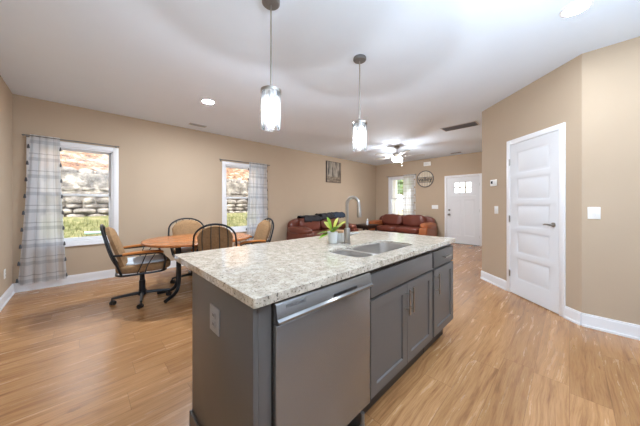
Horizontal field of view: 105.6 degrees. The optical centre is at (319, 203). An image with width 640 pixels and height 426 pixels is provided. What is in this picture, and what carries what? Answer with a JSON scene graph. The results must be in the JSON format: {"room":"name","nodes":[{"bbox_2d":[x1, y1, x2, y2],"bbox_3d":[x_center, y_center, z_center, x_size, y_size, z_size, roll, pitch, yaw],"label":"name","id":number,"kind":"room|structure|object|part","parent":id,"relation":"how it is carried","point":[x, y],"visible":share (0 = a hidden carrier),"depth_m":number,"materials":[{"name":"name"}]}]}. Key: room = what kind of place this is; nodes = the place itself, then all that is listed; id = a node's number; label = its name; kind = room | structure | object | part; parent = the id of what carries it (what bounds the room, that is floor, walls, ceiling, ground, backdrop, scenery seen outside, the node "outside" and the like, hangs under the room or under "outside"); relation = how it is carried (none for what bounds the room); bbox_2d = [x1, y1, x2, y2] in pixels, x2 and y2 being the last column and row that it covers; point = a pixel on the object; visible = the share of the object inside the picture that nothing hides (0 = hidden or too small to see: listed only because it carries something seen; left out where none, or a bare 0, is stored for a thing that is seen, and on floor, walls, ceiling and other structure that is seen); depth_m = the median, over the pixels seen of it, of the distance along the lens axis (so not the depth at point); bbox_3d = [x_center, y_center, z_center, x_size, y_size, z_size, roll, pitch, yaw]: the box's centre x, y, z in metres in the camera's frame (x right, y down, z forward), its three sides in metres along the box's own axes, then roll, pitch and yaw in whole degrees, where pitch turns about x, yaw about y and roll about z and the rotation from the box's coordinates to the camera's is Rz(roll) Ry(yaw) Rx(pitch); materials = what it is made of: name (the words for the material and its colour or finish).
{"room":"kitchen","nodes":[
{"label":"kitchen","id":0,"kind":"room"},
{"bbox_2d":[0,75,11,296],"bbox_3d":[-1.758,-0.143,0.685,0.160,2.740,7.253,0,0,-44],"label":"wall","id":1,"kind":"structure","parent":0,"point":[5,93],"depth_m":3.04,"materials":[{"name":"beige paint"}]},
{"bbox_2d":[0,283,14,311],"bbox_3d":[-1.747,1.162,0.806,0.024,0.130,7.093,0,0,-44],"label":"baseboard","id":2,"kind":"structure","parent":1,"relation":"attached to","point":[9,292],"depth_m":3.02,"materials":[{"name":"white paint"}]},
{"bbox_2d":[12,94,375,283],"bbox_3d":[-1.068,-0.143,6.528,9.299,2.740,0.160,0,0,-44],"label":"wall","id":3,"kind":"structure","parent":0,"point":[168,173],"depth_m":4.61,"materials":[{"name":"beige paint"}]},
{"bbox_2d":[22,134,119,147],"bbox_3d":[-3.766,-0.948,3.740,1.049,0.060,0.072,0,0,-44],"label":"curtain rod","id":4,"kind":"object","parent":3,"relation":"attached to","point":[26,135],"visible":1,"depth_m":3.69,"materials":[{"name":"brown metal"}]},
{"bbox_2d":[15,134,67,284],"bbox_3d":[-3.974,0.075,3.482,0.500,2.106,0.069,0,0,-44],"label":"curtain","id":5,"kind":"object","parent":4,"relation":"hanging from","point":[42,258],"visible":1,"depth_m":3.49,"materials":[{"name":"white fabric"}]},
{"bbox_2d":[26,137,118,246],"bbox_3d":[-3.807,-0.144,3.801,1.002,1.593,0.128,0,0,-44],"label":"window","id":6,"kind":"structure","parent":3,"relation":"in","point":[113,153],"depth_m":4.00,"materials":[{"name":"white paint"}]},
{"bbox_3d":[-3.835,-0.488,3.831,0.826,0.742,0.030,0,0,-44],"label":"sash","id":7,"kind":"part","parent":6,"relation":"part of","materials":[{"name":"glass"}]},
{"bbox_3d":[-3.813,0.202,3.808,0.826,0.716,0.030,0,0,-44],"label":"sash","id":8,"kind":"part","parent":6,"relation":"part of","materials":[{"name":"clear glass"}]},
{"bbox_3d":[-3.816,-0.144,3.811,0.878,1.469,0.100,0,0,-44],"label":"frame","id":9,"kind":"part","parent":6,"relation":"part of","materials":[{"name":"white plastic"}]},
{"bbox_2d":[13,260,182,292],"bbox_3d":[-1.004,1.162,6.462,8.979,0.130,0.024,0,0,-44],"label":"baseboard","id":10,"kind":"structure","parent":3,"relation":"attached to","point":[71,279],"depth_m":3.73,"materials":[{"name":"white paint"}]},
{"bbox_2d":[222,161,248,231],"bbox_3d":[-1.825,-0.144,5.729,1.005,1.593,0.128,0,0,-44],"label":"window","id":11,"kind":"structure","parent":3,"relation":"in","point":[225,164],"depth_m":5.45,"materials":[{"name":"white paint"}]},
{"bbox_3d":[-1.854,-0.488,5.759,0.829,0.742,0.030,0,0,-44],"label":"sash","id":12,"kind":"part","parent":11,"relation":"part of","materials":[{"name":"clear glass"}]},
{"bbox_3d":[-1.832,0.202,5.736,0.829,0.716,0.030,0,0,-44],"label":"sash","id":13,"kind":"part","parent":11,"relation":"part of","materials":[{"name":"clear glass"}]},
{"bbox_2d":[220,159,269,166],"bbox_3d":[-1.737,-0.958,5.714,1.269,0.060,0.072,0,0,-44],"label":"curtain rod","id":14,"kind":"object","parent":3,"relation":"attached to","point":[220,159],"visible":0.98,"depth_m":5.62,"materials":[{"name":"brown metal"}]},
{"bbox_2d":[246,162,268,244],"bbox_3d":[-1.517,0.075,5.877,0.616,2.126,0.061,0,0,-44],"label":"curtain","id":15,"kind":"object","parent":14,"relation":"hanging from","point":[257,212],"visible":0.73,"depth_m":5.88,"materials":[{"name":"white fabric"}]},
{"bbox_2d":[326,161,340,182],"bbox_3d":[0.439,-1.020,7.861,0.690,0.669,0.032,0,0,-44],"label":"framed picture","id":16,"kind":"object","parent":3,"relation":"attached to","point":[333,169],"visible":1,"depth_m":7.84,"materials":[{"name":"brown wood"}]},
{"bbox_2d":[0,0,639,164],"bbox_3d":[1.461,-1.613,3.929,9.299,0.200,7.413,0,0,-44],"label":"ceiling","id":17,"kind":"structure","parent":0,"point":[429,66],"depth_m":2.56,"materials":[{"name":"white paint"}]},
{"bbox_2d":[189,123,206,127],"bbox_3d":[-2.348,-1.507,4.664,0.300,0.012,0.120,0,0,-44],"label":"ceiling vent","id":18,"kind":"object","parent":17,"relation":"in","point":[194,124],"visible":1,"depth_m":4.66,"materials":[{"name":"grey metal"}]},
{"bbox_2d":[201,99,214,103],"bbox_3d":[-1.656,-1.508,3.592,0.184,0.009,0.184,0,0,-44],"label":"recessed light","id":19,"kind":"object","parent":17,"relation":"in","point":[206,101],"visible":1,"depth_m":3.57,"materials":[{"name":"white paint"}]},
{"bbox_2d":[260,0,280,130],"bbox_3d":[-0.364,-1.035,1.802,0.152,0.954,0.152,0,0,-23],"label":"pendant light","id":20,"kind":"object","parent":17,"relation":"hanging from","point":[270,91],"visible":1,"depth_m":1.78,"materials":[{"name":"white glass"}]},
{"bbox_2d":[267,90,274,121],"bbox_3d":[-0.364,-0.723,1.802,0.058,0.229,0.057,0,0,-44],"label":"bulb","id":21,"kind":"object","parent":20,"relation":"attached to","point":[270,112],"depth_m":1.79,"materials":[{"name":"white glass"}]},
{"bbox_3d":[-0.364,-1.167,1.802,0.012,0.619,0.011,0,0,-44],"label":"rod","id":22,"kind":"part","parent":20,"relation":"part of","materials":[{"name":"silver metal"}]},
{"bbox_3d":[-0.364,-0.696,1.802,0.142,0.275,0.142,0,0,-44],"label":"lamp shade","id":23,"kind":"part","parent":20,"relation":"part of","materials":[{"name":"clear glass"}]},
{"bbox_2d":[352,54,366,150],"bbox_3d":[0.411,-1.035,2.514,0.152,0.954,0.152,0,0,-23],"label":"pendant light","id":24,"kind":"object","parent":17,"relation":"hanging from","point":[359,59],"visible":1,"depth_m":2.50,"materials":[{"name":"silver metal"}]},
{"bbox_3d":[0.411,-1.167,2.514,0.012,0.619,0.011,0,0,-44],"label":"rod","id":25,"kind":"part","parent":24,"relation":"part of","materials":[{"name":"silver metal"}]},
{"bbox_2d":[357,122,362,144],"bbox_3d":[0.411,-0.723,2.514,0.058,0.229,0.057,0,0,-44],"label":"bulb","id":26,"kind":"object","parent":24,"relation":"attached to","point":[359,138],"depth_m":2.50,"materials":[{"name":"white glass"}]},
{"bbox_3d":[0.411,-0.696,2.514,0.142,0.275,0.142,0,0,-44],"label":"lamp shade","id":27,"kind":"part","parent":24,"relation":"part of","materials":[{"name":"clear glass"}]},
{"bbox_2d":[375,145,412,161],"bbox_3d":[1.996,-1.240,6.400,1.292,0.544,1.267,0,0,-44],"label":"ceiling fan","id":28,"kind":"object","parent":17,"relation":"hanging from","point":[396,157],"visible":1,"depth_m":6.27,"materials":[{"name":"silver metal"}]},
{"bbox_3d":[1.610,-1.251,6.192,0.480,0.035,0.139,0,0,-22],"label":"blade","id":29,"kind":"part","parent":28,"relation":"part of","materials":[{"name":"white"}]},
{"bbox_3d":[2.017,-1.147,6.358,0.250,0.093,0.250,0,0,-44],"label":"lamp shade","id":30,"kind":"part","parent":28,"relation":"part of","materials":[{"name":"white glass"}]},
{"bbox_2d":[440,121,479,131],"bbox_3d":[2.731,-1.507,4.750,0.300,0.012,0.620,0,0,-44],"label":"ceiling vent","id":31,"kind":"object","parent":17,"relation":"in","point":[474,123],"visible":1,"depth_m":4.72,"materials":[{"name":"grey metal"}]},
{"bbox_2d":[559,0,593,17],"bbox_3d":[1.978,-1.508,1.876,0.184,0.009,0.184,0,0,-44],"label":"recessed light","id":32,"kind":"object","parent":17,"relation":"in","point":[577,7],"visible":1,"depth_m":1.87,"materials":[{"name":"white paint"}]},
{"bbox_2d":[0,243,639,425],"bbox_3d":[1.461,1.277,3.929,9.299,0.100,7.413,0,0,-44],"label":"floor","id":33,"kind":"structure","parent":0,"point":[69,356],"depth_m":1.87,"materials":[{"name":"brown wood"}]},
{"bbox_2d":[100,224,171,308],"bbox_3d":[-2.297,0.734,3.072,0.728,0.987,0.675,0,0,-38],"label":"dining chair","id":34,"kind":"object","parent":33,"relation":"on","point":[141,264],"visible":0.96,"depth_m":2.90,"materials":[{"name":"beige fabric"}]},
{"bbox_3d":[-2.497,0.535,2.915,0.211,0.591,0.591,0,0,-38],"label":"frame","id":35,"kind":"part","parent":34,"relation":"part of","materials":[{"name":"black metal"}]},
{"bbox_3d":[-2.461,0.527,2.943,0.213,0.509,0.464,0,0,-38],"label":"backrest","id":36,"kind":"part","parent":34,"relation":"part of","materials":[{"name":"beige fabric"}]},
{"bbox_3d":[-2.402,1.136,3.001,0.272,0.054,0.040,0,0,-35],"label":"arm","id":37,"kind":"part","parent":34,"relation":"part of","materials":[{"name":"black metal"}]},
{"bbox_3d":[-2.445,0.578,3.331,0.390,0.048,0.076,0,0,-38],"label":"armrest","id":38,"kind":"part","parent":34,"relation":"part of","materials":[{"name":"brown wood"}]},
{"bbox_3d":[-2.117,0.708,2.865,0.509,0.271,0.068,0,0,-38],"label":"arm frame","id":39,"kind":"part","parent":34,"relation":"part of","materials":[{"name":"black metal"}]},
{"bbox_3d":[-2.271,0.832,3.093,0.514,0.024,0.524,0,0,-38],"label":"seat frame","id":40,"kind":"part","parent":34,"relation":"part of","materials":[{"name":"black metal"}]},
{"bbox_3d":[-2.172,1.136,2.961,0.040,0.054,0.272,0,0,-35],"label":"arm","id":41,"kind":"part","parent":34,"relation":"part of","materials":[{"name":"black metal"}]},
{"bbox_3d":[-2.457,0.708,3.296,0.509,0.271,0.068,0,0,-38],"label":"arm frame","id":42,"kind":"part","parent":34,"relation":"part of","materials":[{"name":"brown wood"}]},
{"bbox_3d":[-2.251,0.772,3.109,0.560,0.115,0.520,0,0,-38],"label":"seat","id":43,"kind":"part","parent":34,"relation":"part of","materials":[{"name":"beige fabric"}]},
{"bbox_3d":[-2.080,0.578,2.868,0.390,0.048,0.076,0,0,-38],"label":"armrest","id":44,"kind":"part","parent":34,"relation":"part of","materials":[{"name":"brown wood"}]},
{"bbox_3d":[-2.129,1.136,3.187,0.272,0.054,0.040,0,0,-33],"label":"arm","id":45,"kind":"part","parent":34,"relation":"part of","materials":[{"name":"black metal"}]},
{"bbox_2d":[168,218,203,282],"bbox_3d":[-2.075,0.734,3.952,0.675,0.987,0.728,0,0,-44],"label":"dining chair","id":46,"kind":"object","parent":33,"relation":"on","point":[183,227],"visible":0.34,"depth_m":4.03,"materials":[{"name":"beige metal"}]},
{"bbox_3d":[-2.175,1.136,3.820,0.272,0.054,0.040,0,0,-39],"label":"arm","id":47,"kind":"part","parent":46,"relation":"part of","materials":[{"name":"black metal"}]},
{"bbox_3d":[-2.252,0.535,4.135,0.591,0.591,0.211,0,0,-44],"label":"frame","id":48,"kind":"part","parent":46,"relation":"part of","materials":[{"name":"black metal"}]},
{"bbox_3d":[-2.219,0.527,4.102,0.464,0.509,0.213,0,0,-44],"label":"backrest","id":49,"kind":"part","parent":46,"relation":"part of","materials":[{"name":"beige fabric"}]},
{"bbox_2d":[141,232,249,302],"bbox_3d":[-1.706,0.856,3.474,1.380,0.742,1.140,0,0,-44],"label":"dining table","id":50,"kind":"object","parent":33,"relation":"on","point":[175,241],"visible":0.47,"depth_m":3.23,"materials":[{"name":"brown wood"}]},
{"bbox_3d":[-2.053,0.882,3.297,0.289,0.690,0.046,0,0,-4],"label":"leg","id":51,"kind":"part","parent":50,"relation":"part of","materials":[{"name":"black metal"}]},
{"bbox_3d":[-1.893,0.882,3.132,0.046,0.690,0.289,0,0,5],"label":"leg","id":52,"kind":"part","parent":50,"relation":"part of","materials":[{"name":"black metal"}]},
{"bbox_2d":[191,223,238,251],"bbox_3d":[-1.359,0.729,3.192,0.574,0.997,0.700,0,0,-20],"label":"dining chair","id":53,"kind":"object","parent":33,"relation":"on","point":[211,237],"visible":0.3,"depth_m":2.94,"materials":[{"name":"black metal"}]},
{"bbox_3d":[-1.290,0.520,3.006,0.399,0.515,0.213,0,0,-20],"label":"backrest","id":54,"kind":"part","parent":53,"relation":"part of","materials":[{"name":"beige fabric"}]},
{"bbox_2d":[189,271,270,425],"bbox_3d":[-0.438,0.792,1.122,0.112,0.870,0.676,0,0,-44],"label":"island end panel","id":55,"kind":"object","parent":33,"relation":"on","point":[231,371],"visible":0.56,"depth_m":0.99,"materials":[{"name":"grey paint"}]},
{"bbox_3d":[-0.528,1.177,1.165,0.042,0.100,0.488,0,0,-44],"label":"moulding","id":56,"kind":"part","parent":55,"relation":"part of","materials":[{"name":"grey paint"}]},
{"bbox_2d":[210,303,219,336],"bbox_3d":[-0.475,0.520,1.091,0.010,0.116,0.104,0,0,-44],"label":"wall outlet","id":57,"kind":"object","parent":55,"relation":"attached to","point":[214,312],"visible":1,"depth_m":1.08,"materials":[{"name":"grey plastic"}]},
{"bbox_2d":[233,218,273,246],"bbox_3d":[-1.145,0.734,3.949,0.700,0.987,0.667,0,0,-36],"label":"dining chair","id":58,"kind":"object","parent":33,"relation":"on","point":[263,228],"visible":0.25,"depth_m":3.94,"materials":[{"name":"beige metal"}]},
{"bbox_3d":[-1.014,0.578,3.679,0.390,0.048,0.076,0,0,-36],"label":"armrest","id":59,"kind":"part","parent":58,"relation":"part of","materials":[{"name":"brown wood"}]},
{"bbox_3d":[-1.001,0.708,3.714,0.509,0.271,0.068,0,0,-36],"label":"arm frame","id":60,"kind":"part","parent":58,"relation":"part of","materials":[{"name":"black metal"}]},
{"bbox_3d":[-0.985,0.527,4.066,0.213,0.509,0.464,0,0,-36],"label":"backrest","id":61,"kind":"part","parent":58,"relation":"part of","materials":[{"name":"beige fabric"}]},
{"bbox_3d":[-0.948,0.535,4.093,0.211,0.591,0.591,0,0,-36],"label":"frame","id":62,"kind":"part","parent":58,"relation":"part of","materials":[{"name":"black metal"}]},
{"bbox_2d":[271,272,372,425],"bbox_3d":[-0.151,0.798,1.312,0.603,0.857,0.629,0,0,-44],"label":"dishwasher","id":63,"kind":"object","parent":33,"relation":"on","point":[320,337],"visible":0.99,"depth_m":1.06,"materials":[{"name":"silver metal"}]},
{"bbox_3d":[0.048,0.407,1.107,0.603,0.075,0.059,0,0,-44],"label":"control panel","id":64,"kind":"part","parent":63,"relation":"part of","materials":[{"name":"silver metal"}]},
{"bbox_3d":[0.006,1.159,1.150,0.583,0.135,0.020,0,0,-44],"label":"kick plate","id":65,"kind":"part","parent":63,"relation":"part of","materials":[{"name":"black plastic"}]},
{"bbox_2d":[287,216,358,239],"bbox_3d":[0.112,0.790,6.870,2.109,0.874,0.925,0,0,-44],"label":"leather sofa","id":66,"kind":"object","parent":33,"relation":"on","point":[297,228],"visible":0.52,"depth_m":6.47,"materials":[{"name":"brown leather"}]},
{"bbox_3d":[-0.512,0.890,6.224,0.315,0.613,0.869,0,0,-44],"label":"arm","id":67,"kind":"part","parent":66,"relation":"part of","materials":[{"name":"red leather"}]},
{"bbox_2d":[297,215,321,221],"bbox_3d":[-0.304,0.412,6.824,0.674,0.188,0.388,0,0,-44],"label":"jacket","id":68,"kind":"object","parent":66,"relation":"on","point":[307,218],"visible":0.98,"depth_m":6.71,"materials":[{"name":"black fabric"}]},
{"bbox_2d":[298,217,320,230],"bbox_3d":[-0.292,0.565,6.735,0.777,0.424,0.292,0,0,-44],"label":"cushion","id":69,"kind":"object","parent":66,"relation":"on","point":[314,225],"depth_m":6.62,"materials":[{"name":"red leather"}]},
{"bbox_2d":[312,230,327,235],"bbox_3d":[-0.097,0.841,6.542,0.756,0.213,0.702,0,0,-44],"label":"seat cushion","id":70,"kind":"object","parent":66,"relation":"on","point":[315,232],"depth_m":6.27,"materials":[{"name":"red leather"}]},
{"bbox_2d":[315,213,334,219],"bbox_3d":[0.123,0.369,7.239,0.540,0.192,0.388,0,0,-44],"label":"jacket","id":71,"kind":"object","parent":66,"relation":"on","point":[323,215],"visible":0.88,"depth_m":7.14,"materials":[{"name":"black fabric"}]},
{"bbox_2d":[320,216,337,229],"bbox_3d":[0.256,0.562,7.267,0.782,0.418,0.296,0,0,-44],"label":"cushion","id":72,"kind":"object","parent":66,"relation":"on","point":[322,225],"depth_m":7.03,"materials":[{"name":"red leather"}]},
{"bbox_2d":[329,212,344,217],"bbox_3d":[0.504,0.343,7.611,0.511,0.191,0.388,0,0,-44],"label":"blanket","id":73,"kind":"object","parent":66,"relation":"on","point":[336,214],"visible":0.84,"depth_m":7.49,"materials":[{"name":"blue fabric"}]},
{"bbox_3d":[0.771,0.890,7.473,0.322,0.613,0.869,0,0,-44],"label":"arm","id":74,"kind":"part","parent":66,"relation":"part of","materials":[{"name":"red leather"}]},
{"bbox_2d":[355,223,377,230],"bbox_3d":[1.525,0.957,8.112,0.600,0.540,0.600,0,0,-44],"label":"end table","id":75,"kind":"object","parent":33,"relation":"on","point":[363,226],"visible":0.44,"depth_m":7.94,"materials":[{"name":"brown wood"}]},
{"bbox_2d":[362,251,431,412],"bbox_3d":[0.374,0.792,1.845,0.881,0.870,0.677,0,0,-44],"label":"base cabinet","id":76,"kind":"object","parent":33,"relation":"on","point":[401,291],"visible":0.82,"depth_m":1.56,"materials":[{"name":"grey paint"}]},
{"bbox_2d":[175,230,455,308],"bbox_3d":[0.173,0.340,1.910,2.088,0.035,1.013,0,0,-44],"label":"countertop","id":77,"kind":"structure","parent":76,"relation":"on","point":[262,274],"depth_m":1.33,"materials":[{"name":"stone"}]},
{"bbox_2d":[318,217,344,243],"bbox_3d":[0.104,0.215,1.976,0.255,0.213,0.133,0,0,-2],"label":"potted plant","id":78,"kind":"object","parent":77,"relation":"on","point":[332,234],"visible":0.99,"depth_m":1.96,"materials":[{"name":"green plant"}]},
{"bbox_3d":[0.103,0.275,1.977,0.088,0.094,0.088,0,0,-44],"label":"pot","id":79,"kind":"part","parent":78,"relation":"part of","materials":[{"name":"white ceramic"}]},
{"bbox_2d":[336,230,343,242],"bbox_3d":[0.162,0.272,2.034,0.080,0.100,0.080,0,0,-44],"label":"canister","id":80,"kind":"object","parent":77,"relation":"on","point":[340,238],"visible":0.68,"depth_m":2.00,"materials":[{"name":"white ceramic"}]},
{"bbox_2d":[343,196,361,244],"bbox_3d":[0.253,0.129,1.919,0.133,0.385,0.159,0,0,0],"label":"kitchen faucet","id":81,"kind":"object","parent":77,"relation":"on","point":[347,233],"visible":1,"depth_m":1.93,"materials":[{"name":"silver metal"}]},
{"bbox_3d":[0.257,0.067,1.903,0.025,0.260,0.142,0,0,-44],"label":"spout","id":82,"kind":"part","parent":81,"relation":"part of","materials":[{"name":"silver metal"}]},
{"bbox_2d":[331,242,409,256],"bbox_3d":[0.396,0.426,1.798,0.732,0.177,0.309,0,0,-44],"label":"sink","id":83,"kind":"object","parent":77,"relation":"in","point":[368,250],"visible":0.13,"depth_m":2.00,"materials":[{"name":"silver metal"}]},
{"bbox_3d":[0.211,0.410,1.618,0.216,0.144,0.309,0,0,-44],"label":"bowl","id":84,"kind":"part","parent":83,"relation":"part of","materials":[{"name":"silver metal"}]},
{"bbox_3d":[0.482,0.425,1.881,0.492,0.174,0.309,0,0,-44],"label":"bowl","id":85,"kind":"part","parent":83,"relation":"part of","materials":[{"name":"silver metal"}]},
{"bbox_3d":[0.425,0.806,1.488,0.426,0.538,0.020,0,0,-44],"label":"door","id":86,"kind":"part","parent":76,"relation":"part of","materials":[{"name":"grey paint"}]},
{"bbox_3d":[0.581,0.644,1.600,0.011,0.165,0.037,0,0,-44],"label":"handle","id":87,"kind":"part","parent":76,"relation":"part of","materials":[{"name":"silver metal"}]},
{"bbox_3d":[0.621,0.644,1.639,0.011,0.165,0.037,0,0,-44],"label":"handle","id":88,"kind":"part","parent":76,"relation":"part of","materials":[{"name":"silver metal"}]},
{"bbox_3d":[0.733,0.806,1.788,0.425,0.538,0.020,0,0,-44],"label":"door","id":89,"kind":"part","parent":76,"relation":"part of","materials":[{"name":"grey paint"}]},
{"bbox_2d":[368,214,436,235],"bbox_3d":[2.722,0.790,8.215,0.925,0.874,2.179,0,0,-44],"label":"leather sofa","id":90,"kind":"object","parent":33,"relation":"on","point":[396,223],"visible":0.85,"depth_m":7.96,"materials":[{"name":"brown leather"}]},
{"bbox_3d":[2.052,0.890,8.863,0.869,0.613,0.315,0,0,-44],"label":"arm","id":91,"kind":"part","parent":90,"relation":"part of","materials":[{"name":"leather"}]},
{"bbox_2d":[377,224,399,231],"bbox_3d":[2.382,0.841,8.435,0.702,0.214,0.790,0,0,-44],"label":"seat cushion","id":92,"kind":"object","parent":90,"relation":"on","point":[381,227],"depth_m":8.19,"materials":[{"name":"brown leather"}]},
{"bbox_2d":[382,214,402,224],"bbox_3d":[2.576,0.565,8.629,0.292,0.424,0.815,0,0,-44],"label":"cushion","id":93,"kind":"object","parent":90,"relation":"on","point":[387,219],"depth_m":8.50,"materials":[{"name":"brown leather"}]},
{"bbox_2d":[396,226,419,233],"bbox_3d":[2.935,0.841,7.871,0.698,0.211,0.796,0,0,-44],"label":"seat cushion","id":94,"kind":"object","parent":90,"relation":"on","point":[399,229],"depth_m":7.65,"materials":[{"name":"brown leather"}]},
{"bbox_2d":[402,214,426,226],"bbox_3d":[3.131,0.562,8.057,0.296,0.418,0.816,0,0,-44],"label":"cushion","id":95,"kind":"object","parent":90,"relation":"on","point":[407,220],"depth_m":7.96,"materials":[{"name":"brown leather"}]},
{"bbox_3d":[3.349,0.890,7.530,0.869,0.613,0.322,0,0,-44],"label":"arm","id":96,"kind":"part","parent":90,"relation":"part of","materials":[{"name":"leather"}]},
{"bbox_2d":[423,244,452,352],"bbox_3d":[0.864,0.792,2.322,0.478,0.870,0.677,0,0,-44],"label":"base cabinet","id":97,"kind":"object","parent":33,"relation":"on","point":[442,265],"visible":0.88,"depth_m":2.09,"materials":[{"name":"grey paint"}]},
{"bbox_3d":[0.954,0.644,1.962,0.011,0.165,0.037,0,0,-44],"label":"handle","id":98,"kind":"part","parent":97,"relation":"part of","materials":[{"name":"silver metal"}]},
{"bbox_3d":[1.075,0.455,2.121,0.456,0.131,0.020,0,0,-44],"label":"drawer","id":99,"kind":"part","parent":97,"relation":"part of","materials":[{"name":"grey paint"}]},
{"bbox_3d":[1.075,0.806,2.121,0.456,0.538,0.020,0,0,-44],"label":"door","id":100,"kind":"part","parent":97,"relation":"part of","materials":[{"name":"grey paint"}]},
{"bbox_2d":[376,152,481,236],"bbox_3d":[3.832,-0.143,8.045,0.160,2.740,4.499,0,0,-44],"label":"wall","id":101,"kind":"structure","parent":0,"point":[470,163],"depth_m":8.06,"materials":[{"name":"beige paint"}]},
{"bbox_2d":[388,176,402,213],"bbox_3d":[2.987,-0.196,8.851,0.128,1.605,1.040,0,0,-44],"label":"window","id":102,"kind":"structure","parent":101,"relation":"in","point":[390,179],"depth_m":9.14,"materials":[{"name":"white paint"}]},
{"bbox_2d":[417,171,433,186],"bbox_3d":[3.547,-0.838,8.196,0.030,0.568,0.568,0,0,-44],"label":"wall sign","id":103,"kind":"object","parent":101,"relation":"attached to","point":[422,172],"visible":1,"depth_m":8.19,"materials":[{"name":"brown wood"}]},
{"bbox_2d":[445,173,481,245],"bbox_3d":[4.351,0.172,7.409,0.182,2.110,1.020,0,0,-44],"label":"door","id":104,"kind":"structure","parent":101,"relation":"in","point":[463,211],"depth_m":7.38,"materials":[{"name":"white paint"}]},
{"bbox_3d":[2.935,-1.008,8.800,0.072,0.060,1.149,0,0,-44],"label":"curtain rod","id":105,"kind":"object","parent":101,"relation":"attached to","visible":0},
{"bbox_2d":[402,174,414,214],"bbox_3d":[3.118,0.040,8.559,0.061,2.156,0.516,0,0,-44],"label":"curtain","id":106,"kind":"object","parent":105,"relation":"hanging from","point":[408,195],"visible":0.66,"depth_m":8.56,"materials":[{"name":"white fabric"}]},
{"bbox_2d":[482,36,639,324],"bbox_3d":[3.708,-0.143,4.039,2.004,2.740,5.509,0,0,14],"label":"wall","id":107,"kind":"structure","parent":0,"point":[596,93],"depth_m":2.41,"materials":[{"name":"beige paint"}]},
{"bbox_2d":[490,179,496,185],"bbox_3d":[2.645,-0.318,3.701,0.026,0.096,0.120,0,0,1],"label":"thermostat","id":108,"kind":"object","parent":107,"relation":"attached to","point":[492,182],"visible":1,"depth_m":3.69,"materials":[{"name":"white plastic"}]},
{"bbox_2d":[494,206,497,213],"bbox_3d":[2.649,0.092,3.656,0.016,0.115,0.075,0,0,1],"label":"light switch","id":109,"kind":"object","parent":107,"relation":"attached to","point":[495,207],"visible":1,"depth_m":3.65,"materials":[{"name":"white plastic"}]},
{"bbox_2d":[480,271,581,324],"bbox_3d":[2.639,1.162,3.221,0.024,0.130,1.542,0,0,1],"label":"baseboard","id":110,"kind":"structure","parent":107,"relation":"attached to","point":[572,315],"depth_m":3.44,"materials":[{"name":"white paint"}]},
{"bbox_2d":[507,122,565,316],"bbox_3d":[2.612,0.174,3.023,0.072,2.105,0.825,0,0,1],"label":"door","id":111,"kind":"structure","parent":107,"relation":"in","point":[536,166],"depth_m":2.92,"materials":[{"name":"white paint"}]},
{"bbox_2d":[588,207,600,218],"bbox_3d":[2.692,0.091,2.385,0.016,0.118,0.085,0,0,-44],"label":"light switch","id":112,"kind":"object","parent":107,"relation":"attached to","point":[593,212],"visible":1,"depth_m":2.38,"materials":[{"name":"white plastic"}]},
{"bbox_2d":[582,313,639,339],"bbox_3d":[3.212,1.162,1.845,0.024,0.130,1.664,0,0,-44],"label":"baseboard","id":113,"kind":"structure","parent":107,"relation":"attached to","point":[612,326],"depth_m":2.30,"materials":[{"name":"white paint"}]},
{"label":"outside","id":114,"kind":"structure","parent":0,"visible":0},
{"bbox_2d":[60,150,248,180],"bbox_3d":[-7.236,-2.665,10.017,19.600,3.848,5.950,0,0,-44],"label":"bank","id":115,"kind":"object","parent":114,"point":[77,160],"visible":0.01,"depth_m":7.37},
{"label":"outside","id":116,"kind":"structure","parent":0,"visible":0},
{"bbox_2d":[63,212,246,237],"bbox_3d":[-3.552,0.851,6.518,18.000,1.108,3.250,0,0,-44],"label":"lawn","id":117,"kind":"structure","parent":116,"point":[100,219],"depth_m":5.98,"materials":[{"name":"green plant"}]},
{"bbox_2d":[84,231,100,234],"bbox_3d":[-5.021,0.648,5.475,0.427,0.071,0.067,0,0,-24],"label":"drain pipe","id":118,"kind":"object","parent":117,"relation":"on","point":[85,232],"visible":0.66,"depth_m":5.42,"materials":[{"name":"white plastic"}]},
{"bbox_2d":[61,167,248,216],"bbox_3d":[-4.787,-0.223,7.884,13.338,1.501,0.947,0,0,-44],"label":"wall","id":119,"kind":"structure","parent":117,"relation":"on","point":[81,181],"depth_m":6.44,"materials":[{"name":"stone"}]},
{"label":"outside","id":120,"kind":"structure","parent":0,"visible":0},
{"bbox_3d":[17.556,1.477,31.038,51.543,0.100,100.000,0,0,-44],"label":"yard","id":121,"kind":"structure","parent":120,"visible":0},
{"bbox_2d":[392,180,396,213],"bbox_3d":[3.315,0.077,10.789,0.240,2.700,0.240,0,0,-44],"label":"porch column","id":122,"kind":"structure","parent":121,"relation":"on","point":[394,201],"depth_m":10.72,"materials":[{"name":"white paint"}]},
{"bbox_2d":[397,180,402,194],"bbox_3d":[5.791,-1.051,19.039,2.795,4.971,3.016,0,0,-44],"label":"tree","id":123,"kind":"object","parent":121,"relation":"on","point":[399,182],"visible":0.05,"depth_m":17.83,"materials":[{"name":"green plant"}]}
]}

